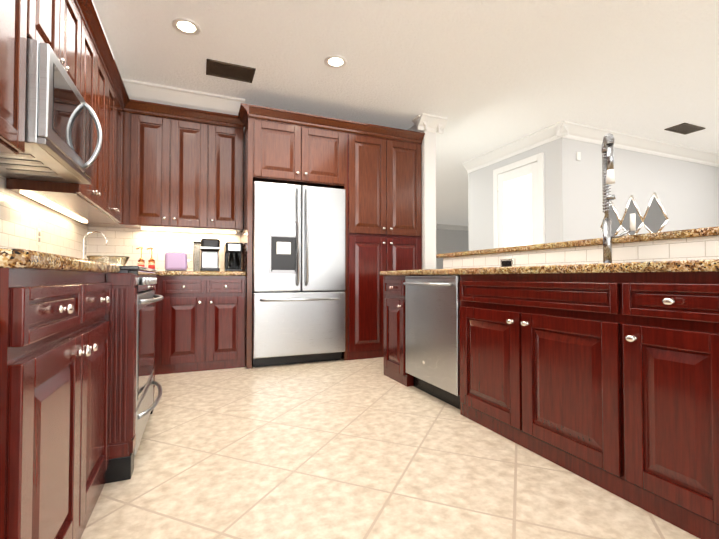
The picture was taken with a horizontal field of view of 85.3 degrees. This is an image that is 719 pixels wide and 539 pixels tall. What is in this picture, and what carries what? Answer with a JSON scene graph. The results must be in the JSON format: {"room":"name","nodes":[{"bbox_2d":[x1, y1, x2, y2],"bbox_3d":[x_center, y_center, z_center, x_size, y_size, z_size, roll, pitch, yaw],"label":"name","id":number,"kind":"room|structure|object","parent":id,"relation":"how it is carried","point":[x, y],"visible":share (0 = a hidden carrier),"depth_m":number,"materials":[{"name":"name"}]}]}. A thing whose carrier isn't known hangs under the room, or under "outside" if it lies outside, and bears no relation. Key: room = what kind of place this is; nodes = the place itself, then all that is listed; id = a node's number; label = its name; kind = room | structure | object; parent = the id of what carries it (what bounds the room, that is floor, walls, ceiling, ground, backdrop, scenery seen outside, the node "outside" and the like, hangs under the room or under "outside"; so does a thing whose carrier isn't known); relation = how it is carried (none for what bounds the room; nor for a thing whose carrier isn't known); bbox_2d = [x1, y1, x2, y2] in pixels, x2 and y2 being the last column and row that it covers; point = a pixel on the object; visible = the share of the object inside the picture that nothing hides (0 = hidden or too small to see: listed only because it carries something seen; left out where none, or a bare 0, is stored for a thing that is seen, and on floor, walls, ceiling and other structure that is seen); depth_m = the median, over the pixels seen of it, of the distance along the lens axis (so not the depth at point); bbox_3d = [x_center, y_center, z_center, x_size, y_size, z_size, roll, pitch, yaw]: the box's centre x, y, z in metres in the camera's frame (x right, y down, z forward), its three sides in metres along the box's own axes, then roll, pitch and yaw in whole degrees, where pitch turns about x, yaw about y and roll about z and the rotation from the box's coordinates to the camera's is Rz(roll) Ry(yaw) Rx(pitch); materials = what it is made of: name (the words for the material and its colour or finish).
{"room":"kitchen","nodes":[
{"label":"kitchen","id":0,"kind":"room"},
{"bbox_2d":[81,357,698,538],"bbox_3d":[2.205,1.038,5.612,11.600,0.100,16.000,1,-1,-23],"label":"floor","id":1,"kind":"structure","parent":0,"point":[367,448],"depth_m":1.74,"materials":[{"name":"tile"}]},
{"bbox_2d":[0,260,135,538],"bbox_3d":[-1.150,0.449,1.120,0.721,0.890,0.940,1,-1,-23],"label":"base cabinet","id":2,"kind":"object","parent":1,"relation":"on","point":[68,337],"depth_m":1.06,"materials":[{"name":"brown wood"}]},
{"bbox_2d":[0,248,119,267],"bbox_3d":[-1.191,-0.015,1.159,0.667,0.040,1.046,1,-1,-23],"label":"countertop","id":3,"kind":"structure","parent":2,"relation":"on","point":[5,254],"depth_m":0.86,"materials":[{"name":"brown stone"}]},
{"bbox_2d":[83,231,129,265],"bbox_3d":[-1.976,-0.146,3.053,0.314,0.299,0.290,1,-1,-23],"label":"bowl","id":4,"kind":"object","parent":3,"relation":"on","point":[120,260],"visible":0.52,"depth_m":2.98,"materials":[{"name":"metal"}]},
{"bbox_2d":[119,266,162,456],"bbox_3d":[-1.466,0.440,2.023,0.796,0.945,0.770,1,-1,-23],"label":"range","id":5,"kind":"object","parent":1,"relation":"on","point":[147,297],"visible":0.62,"depth_m":2.01,"materials":[{"name":"grey metal"}]},
{"bbox_2d":[132,276,151,415],"bbox_3d":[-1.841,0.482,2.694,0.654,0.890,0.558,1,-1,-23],"label":"base cabinet","id":6,"kind":"object","parent":1,"relation":"on","point":[133,361],"depth_m":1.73,"materials":[{"name":"brown wood"}]},
{"bbox_2d":[152,276,159,380],"bbox_3d":[-1.994,0.490,3.063,0.654,0.890,0.543,1,-1,-23],"label":"base cabinet","id":7,"kind":"object","parent":1,"relation":"on","point":[157,285],"depth_m":2.58,"materials":[{"name":"brown wood"}]},
{"bbox_2d":[156,276,245,374],"bbox_3d":[-1.589,0.508,3.918,0.796,0.890,0.610,1,-1,-23],"label":"base cabinet","id":8,"kind":"object","parent":1,"relation":"on","point":[201,322],"depth_m":3.64,"materials":[{"name":"brown wood"}]},
{"bbox_2d":[160,272,245,275],"bbox_3d":[-1.570,0.043,3.929,0.761,0.040,0.623,1,-1,-23],"label":"countertop","id":9,"kind":"structure","parent":8,"relation":"on","point":[161,273],"depth_m":3.64,"materials":[{"name":"brown stone"}]},
{"bbox_2d":[136,247,156,270],"bbox_3d":[-2.075,-0.099,3.802,0.182,0.236,0.130,1,-1,-23],"label":"soap dispensers","id":10,"kind":"object","parent":9,"relation":"on","point":[151,263],"visible":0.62,"depth_m":3.79,"materials":[{"name":"orange glass"}]},
{"bbox_2d":[165,252,189,270],"bbox_3d":[-1.798,-0.073,3.862,0.225,0.187,0.150,1,-1,-23],"label":"toaster","id":11,"kind":"object","parent":9,"relation":"on","point":[176,261],"visible":0.92,"depth_m":3.79,"materials":[{"name":"pink plastic"}]},
{"bbox_2d":[193,238,219,270],"bbox_3d":[-1.560,-0.142,3.981,0.249,0.330,0.255,1,-1,-23],"label":"coffee brewer","id":12,"kind":"object","parent":9,"relation":"on","point":[209,248],"visible":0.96,"depth_m":3.89,"materials":[{"name":"silver plastic"}]},
{"bbox_2d":[224,242,242,271],"bbox_3d":[-1.324,-0.125,4.103,0.170,0.300,0.222,1,-1,-23],"label":"coffee maker","id":13,"kind":"object","parent":9,"relation":"on","point":[233,256],"visible":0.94,"depth_m":4.02,"materials":[{"name":"black plastic"}]},
{"bbox_2d":[252,181,344,366],"bbox_3d":[-0.700,0.058,4.193,0.936,1.800,0.767,1,-1,-23],"label":"refrigerator","id":14,"kind":"object","parent":1,"relation":"on","point":[298,273],"visible":0.98,"depth_m":3.87,"materials":[{"name":"grey metal"}]},
{"bbox_2d":[238,103,424,368],"bbox_3d":[-0.328,-0.298,4.385,2.018,2.520,0.747,1,-1,-23],"label":"pantry unit","id":15,"kind":"object","parent":1,"relation":"on","point":[373,171],"visible":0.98,"depth_m":4.17,"materials":[{"name":"brown wood"}]},
{"bbox_2d":[380,274,451,386],"bbox_3d":[0.587,0.497,3.443,0.662,0.890,0.423,1,-1,-23],"label":"base cabinet","id":16,"kind":"object","parent":1,"relation":"on","point":[394,334],"depth_m":3.28,"materials":[{"name":"brown wood"}]},
{"bbox_2d":[403,275,460,408],"bbox_3d":[0.688,0.488,2.885,0.504,0.886,0.672,1,-1,-23],"label":"dishwasher","id":17,"kind":"object","parent":1,"relation":"on","point":[432,304],"visible":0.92,"depth_m":2.74,"materials":[{"name":"grey metal"}]},
{"bbox_2d":[452,274,595,484],"bbox_3d":[1.145,0.469,2.101,0.662,0.890,1.116,1,-1,-23],"label":"base cabinet","id":18,"kind":"object","parent":1,"relation":"on","point":[528,341],"depth_m":1.93,"materials":[{"name":"brown wood"}]},
{"bbox_2d":[596,274,703,538],"bbox_3d":[1.385,0.457,1.524,0.662,0.890,0.446,1,-1,-23],"label":"base cabinet","id":19,"kind":"object","parent":1,"relation":"on","point":[605,376],"depth_m":1.43,"materials":[{"name":"brown wood"}]},
{"bbox_2d":[380,259,718,273],"bbox_3d":[1.083,0.007,2.267,0.693,0.040,3.045,1,-1,-23],"label":"countertop","id":20,"kind":"structure","parent":19,"relation":"on","point":[705,266],"depth_m":1.59,"materials":[{"name":"brown stone"}]},
{"bbox_2d":[601,133,635,262],"bbox_3d":[1.361,-0.372,2.104,0.176,0.711,0.143,1,-1,-23],"label":"faucet","id":21,"kind":"object","parent":20,"relation":"on","point":[607,152],"visible":1,"depth_m":2.12,"materials":[{"name":"silver metal"}]},
{"bbox_2d":[600,192,668,235],"bbox_3d":[1.677,-0.322,2.404,0.060,0.273,0.409,1,-1,-23],"label":"mirrors","id":22,"kind":"object","parent":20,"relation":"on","point":[655,218],"visible":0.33,"depth_m":2.36,"materials":[{"name":"silver metal"}]},
{"bbox_2d":[700,274,718,538],"bbox_3d":[1.499,0.451,1.250,0.662,0.890,0.301,1,-1,-23],"label":"base cabinet","id":23,"kind":"object","parent":1,"relation":"on","point":[709,283],"depth_m":1.27,"materials":[{"name":"brown wood"}]},
{"bbox_2d":[93,0,718,225],"bbox_3d":[2.205,-1.771,5.671,11.600,0.120,16.000,1,-1,-23],"label":"ceiling","id":24,"kind":"structure","parent":0,"point":[484,76],"depth_m":3.31,"materials":[{"name":"white paint"}]},
{"bbox_2d":[122,78,244,115],"bbox_3d":[-1.771,-1.656,3.991,1.110,0.180,0.445,1,-1,-23],"label":"crown molding","id":25,"kind":"structure","parent":24,"relation":"attached to","point":[164,94],"depth_m":3.76,"materials":[{"name":"white"}]},
{"bbox_2d":[172,18,200,34],"bbox_3d":[-1.260,-1.766,2.843,0.194,0.010,0.194,1,-1,-23],"label":"recessed light","id":26,"kind":"object","parent":24,"relation":"in","point":[186,26],"visible":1,"depth_m":2.84,"materials":[{"name":"white plastic"}]},
{"bbox_2d":[206,59,255,82],"bbox_3d":[-1.141,-1.752,3.456,0.400,0.012,0.260,1,-1,-23],"label":"ceiling vent","id":27,"kind":"object","parent":24,"relation":"in","point":[229,71],"visible":1,"depth_m":3.45,"materials":[{"name":"brown metal"}]},
{"bbox_2d":[324,55,346,67],"bbox_3d":[-0.201,-1.756,3.305,0.194,0.010,0.194,1,-1,-23],"label":"recessed light","id":28,"kind":"object","parent":24,"relation":"in","point":[334,61],"visible":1,"depth_m":3.30,"materials":[{"name":"white plastic"}]},
{"bbox_2d":[412,113,718,230],"bbox_3d":[2.578,-1.638,5.553,11.000,0.150,15.500,1,-1,-23],"label":"crown molding","id":29,"kind":"structure","parent":24,"relation":"attached to","point":[422,122],"depth_m":5.12,"materials":[{"name":"white paint"}]},
{"bbox_2d":[664,123,705,134],"bbox_3d":[3.991,-1.724,4.788,0.420,0.012,0.220,1,-1,-23],"label":"ceiling vent","id":30,"kind":"object","parent":24,"relation":"in","point":[684,128],"visible":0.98,"depth_m":4.77,"materials":[{"name":"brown metal"}]},
{"bbox_2d":[408,125,435,269],"bbox_3d":[-0.730,-0.308,8.189,0.153,2.700,8.040,1,-1,-23],"label":"wall","id":31,"kind":"structure","parent":0,"point":[428,173],"depth_m":4.49,"materials":[{"name":"white paint"}]},
{"bbox_2d":[436,229,468,268],"bbox_3d":[4.282,-0.353,6.045,7.455,2.700,15.150,1,-1,-23],"label":"wall","id":32,"kind":"structure","parent":0,"point":[449,241],"depth_m":13.63,"materials":[{"name":"white paint"}]},
{"bbox_2d":[443,235,718,268],"bbox_3d":[1.466,0.389,2.415,0.150,1.064,3.040,1,-1,-23],"label":"tile backsplash","id":33,"kind":"structure","parent":0,"point":[700,248],"depth_m":2.25,"materials":[{"name":"beige tile"}]},
{"bbox_2d":[500,258,515,266],"bbox_3d":[1.134,-0.040,2.985,0.032,0.084,0.130,1,-1,-23],"label":"outlet","id":34,"kind":"object","parent":33,"relation":"attached to","point":[507,262],"visible":0.58,"depth_m":2.95,"materials":[{"name":"black plastic"}]},
{"bbox_2d":[468,137,718,250],"bbox_3d":[4.848,-0.341,6.605,5.980,2.700,1.750,1,-1,-23],"label":"wall block","id":35,"kind":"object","parent":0,"point":[687,192],"visible":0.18,"depth_m":5.20,"materials":[{"name":"white paint"}]},
{"bbox_2d":[493,152,544,247],"bbox_3d":[2.123,-0.241,5.280,0.068,2.445,0.890,1,-1,-23],"label":"window","id":36,"kind":"structure","parent":35,"relation":"attached to","point":[518,203],"depth_m":5.25,"materials":[{"name":"white glass"}]},
{"bbox_2d":[576,152,580,160],"bbox_3d":[2.667,-1.380,4.760,0.060,0.100,0.021,1,-1,-23],"label":"sensor","id":37,"kind":"object","parent":35,"relation":"attached to","point":[578,156],"visible":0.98,"depth_m":4.75,"materials":[{"name":"white plastic"}]},
{"bbox_3d":[-1.197,-0.478,0.085,0.150,2.700,8.350,1,-1,-23],"label":"wall","id":38,"kind":"structure","parent":0,"visible":0},
{"bbox_2d":[0,0,35,154],"bbox_3d":[-1.332,-1.058,1.091,0.340,1.162,0.968,1,-1,-23],"label":"upper cabinet","id":39,"kind":"object","parent":38,"relation":"attached to","point":[17,17],"depth_m":1.51,"materials":[{"name":"brown wood"}]},
{"bbox_2d":[0,175,87,258],"bbox_3d":[-1.767,-0.190,1.657,0.008,0.710,4.700,1,-1,-23],"label":"tile backsplash","id":40,"kind":"structure","parent":38,"relation":"attached to","point":[22,219],"depth_m":2.59,"materials":[{"name":"beige tile"}]},
{"bbox_2d":[36,228,40,245],"bbox_3d":[-2.166,-0.220,2.639,0.008,0.116,0.070,1,-1,-23],"label":"outlet","id":41,"kind":"object","parent":40,"relation":"attached to","point":[38,236],"depth_m":2.63,"materials":[{"name":"white plastic"}]},
{"bbox_2d":[32,0,83,98],"bbox_3d":[-1.667,-1.291,1.904,0.340,0.662,0.773,1,-1,-23],"label":"upper cabinet","id":42,"kind":"object","parent":38,"relation":"attached to","point":[59,23],"depth_m":2.07,"materials":[{"name":"brown wood"}]},
{"bbox_2d":[0,38,102,183],"bbox_3d":[-1.596,-0.730,1.922,0.495,0.436,0.766,1,-1,-23],"label":"over-the-range microwave","id":43,"kind":"object","parent":42,"relation":"attached to","point":[60,115],"visible":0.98,"depth_m":1.81,"materials":[{"name":"silver metal"}]},
{"bbox_2d":[6,0,111,215],"bbox_3d":[-1.953,-1.027,2.585,0.340,1.162,0.867,1,-1,-23],"label":"upper cabinet","id":44,"kind":"object","parent":38,"relation":"attached to","point":[95,198],"depth_m":2.66,"materials":[{"name":"brown wood"}]},
{"bbox_2d":[20,191,87,222],"bbox_3d":[-2.181,-0.431,2.855,0.040,0.011,1.320,1,-1,-23],"label":"under-cabinet light","id":45,"kind":"object","parent":44,"relation":"attached to","point":[45,202],"depth_m":2.63,"materials":[{"name":"white plastic"}]},
{"bbox_2d":[58,72,123,223],"bbox_3d":[-2.216,-1.013,3.217,0.340,1.162,0.787,1,-1,-23],"label":"upper cabinet","id":46,"kind":"object","parent":38,"relation":"attached to","point":[116,216],"depth_m":3.40,"materials":[{"name":"brown wood"}]},
{"bbox_2d":[88,227,239,270],"bbox_3d":[-1.965,-0.138,4.115,1.470,0.710,0.008,1,-1,-23],"label":"tile backsplash","id":47,"kind":"structure","parent":38,"relation":"attached to","point":[120,241],"depth_m":4.03,"materials":[{"name":"beige tile"}]},
{"bbox_2d":[140,101,215,230],"bbox_3d":[-1.876,-0.997,3.977,0.753,1.162,0.340,1,-1,-23],"label":"upper cabinet","id":48,"kind":"object","parent":38,"relation":"attached to","point":[158,166],"depth_m":3.83,"materials":[{"name":"brown wood"}]},
{"bbox_2d":[141,228,235,233],"bbox_3d":[-1.779,-0.405,4.115,0.910,0.011,0.040,1,-1,-23],"label":"under-cabinet light","id":49,"kind":"object","parent":48,"relation":"attached to","point":[141,228],"depth_m":4.11,"materials":[{"name":"white plastic"}]},
{"bbox_2d":[216,112,243,232],"bbox_3d":[-1.467,-0.994,4.147,0.420,1.162,0.340,1,-1,-23],"label":"upper cabinet","id":50,"kind":"object","parent":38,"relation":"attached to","point":[229,129],"depth_m":4.02,"materials":[{"name":"brown wood"}]}
]}

